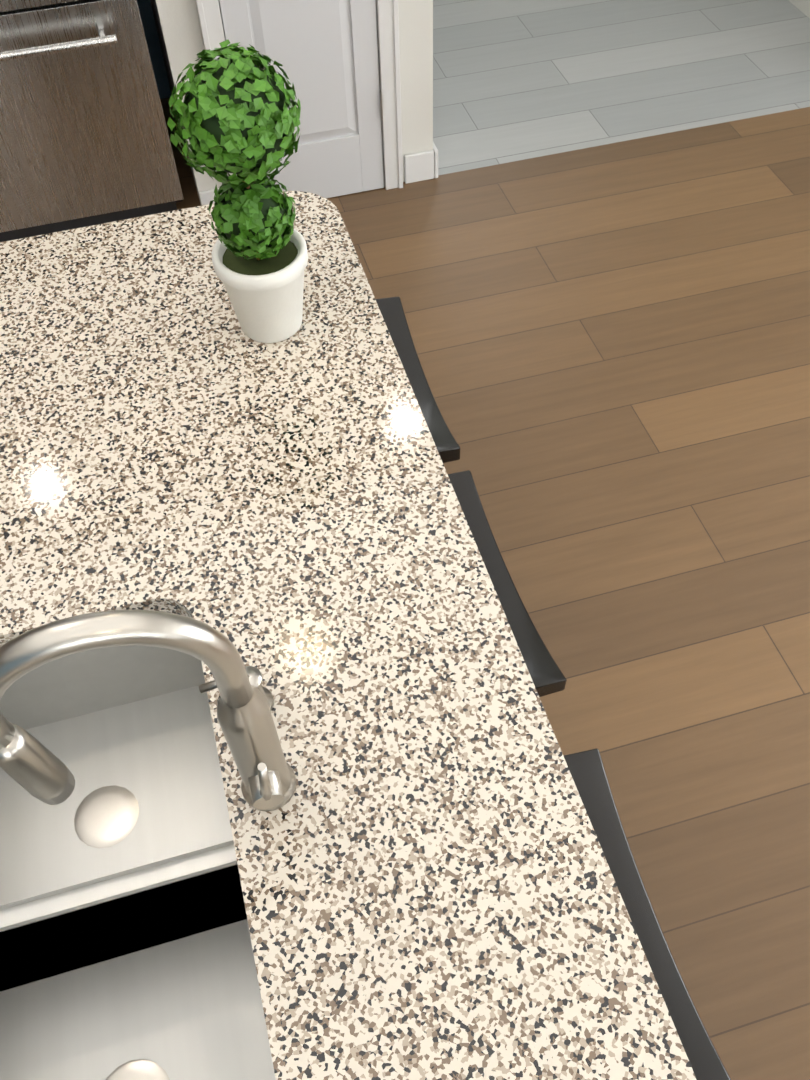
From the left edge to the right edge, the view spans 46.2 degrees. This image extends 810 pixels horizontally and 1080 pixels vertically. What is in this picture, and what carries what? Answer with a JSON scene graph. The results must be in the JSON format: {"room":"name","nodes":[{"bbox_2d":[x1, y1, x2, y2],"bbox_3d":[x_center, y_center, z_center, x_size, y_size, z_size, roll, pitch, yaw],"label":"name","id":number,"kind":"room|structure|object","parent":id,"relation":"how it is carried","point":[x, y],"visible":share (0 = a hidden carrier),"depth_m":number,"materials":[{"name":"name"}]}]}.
{"room":"kitchen","nodes":[
{"label":"kitchen","id":0,"kind":"room"},
{"bbox_2d":[137,0,170,98],"bbox_3d":[-2.177,-2.220,2.614,2.530,2.440,0.100,-14,54,-8],"label":"wall","id":1,"kind":"structure","parent":0,"point":[153,42],"depth_m":3.59,"materials":[{"name":"black"}]},
{"bbox_2d":[150,0,432,204],"bbox_3d":[-1.095,-4.092,3.976,0.820,2.440,5.640,-14,54,-8],"label":"wall","id":2,"kind":"structure","parent":0,"point":[177,23],"depth_m":3.00,"materials":[{"name":"white paint"}]},
{"bbox_2d":[195,0,402,189],"bbox_3d":[-0.319,-1.809,2.469,0.592,2.096,0.034,-14,54,-8],"label":"door frame","id":3,"kind":"structure","parent":2,"relation":"attached to","point":[212,32],"depth_m":2.99,"materials":[{"name":"white wood"}]},
{"bbox_2d":[219,0,383,197],"bbox_3d":[-0.309,-1.770,2.478,0.464,2.026,0.088,-14,54,-8],"label":"pantry door","id":4,"kind":"structure","parent":2,"relation":"in","point":[324,53],"depth_m":2.99,"materials":[{"name":"white wood"}]},
{"bbox_2d":[199,142,437,205],"bbox_3d":[-0.396,-1.533,3.507,0.836,0.105,0.816,-14,54,-8],"label":"baseboard","id":5,"kind":"structure","parent":2,"relation":"attached to","point":[420,166],"depth_m":3.31,"materials":[{"name":"white wood"}]},
{"bbox_2d":[4,0,809,1079],"bbox_3d":[0.438,-0.766,3.015,7.000,0.060,12.900,-14,54,-8],"label":"floor","id":6,"kind":"structure","parent":0,"point":[612,345],"depth_m":2.72,"materials":[{"name":"brown wood"}]},
{"bbox_2d":[0,0,183,241],"bbox_3d":[-1.307,-1.813,2.698,0.918,1.778,0.844,-14,54,-8],"label":"fridge","id":7,"kind":"object","parent":6,"relation":"on","point":[84,139],"visible":1,"depth_m":2.93,"materials":[{"name":"brown wood"}]},
{"bbox_2d":[0,191,696,1079],"bbox_3d":[-0.227,0.488,1.247,0.852,1.308,2.359,-14,54,-8],"label":"kitchen island","id":8,"kind":"object","parent":6,"relation":"on","point":[288,789],"visible":1,"depth_m":1.19,"materials":[{"name":"beige stone"}]},
{"bbox_2d":[0,609,296,811],"bbox_3d":[-0.261,0.157,0.924,0.256,0.394,0.185,-14,54,-8],"label":"faucet","id":9,"kind":"object","parent":8,"relation":"on","point":[254,726],"depth_m":0.88,"materials":[{"name":"silver metal"}]},
{"bbox_2d":[167,39,307,342],"bbox_3d":[-0.224,-0.483,1.370,0.179,0.441,0.177,-14,54,-8],"label":"topiary","id":10,"kind":"object","parent":8,"relation":"on","point":[239,121],"visible":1,"depth_m":1.27,"materials":[{"name":"plant"}]},
{"bbox_2d":[376,297,459,462],"bbox_3d":[-0.067,-0.129,2.118,0.264,0.640,0.463,-13,54,-8],"label":"stool","id":11,"kind":"object","parent":6,"relation":"on","point":[395,320],"visible":0.23,"depth_m":1.93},
{"bbox_2d":[448,470,566,696],"bbox_3d":[0.072,0.262,1.823,0.264,0.640,0.463,-15,54,-9],"label":"stool","id":12,"kind":"object","parent":6,"relation":"on","point":[547,675],"visible":0.04,"depth_m":1.60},
{"bbox_2d":[564,748,730,1079],"bbox_3d":[0.226,0.692,1.498,0.264,0.640,0.463,-12,54,-7],"label":"stool","id":13,"kind":"object","parent":6,"relation":"on","point":[588,773],"visible":0.17,"depth_m":1.29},
{"bbox_2d":[789,0,809,18],"bbox_3d":[1.113,-4.668,4.342,0.100,2.440,5.740,-14,54,-8],"label":"wall","id":14,"kind":"structure","parent":0,"point":[803,6],"depth_m":4.03,"materials":[{"name":"white paint"}]}
]}

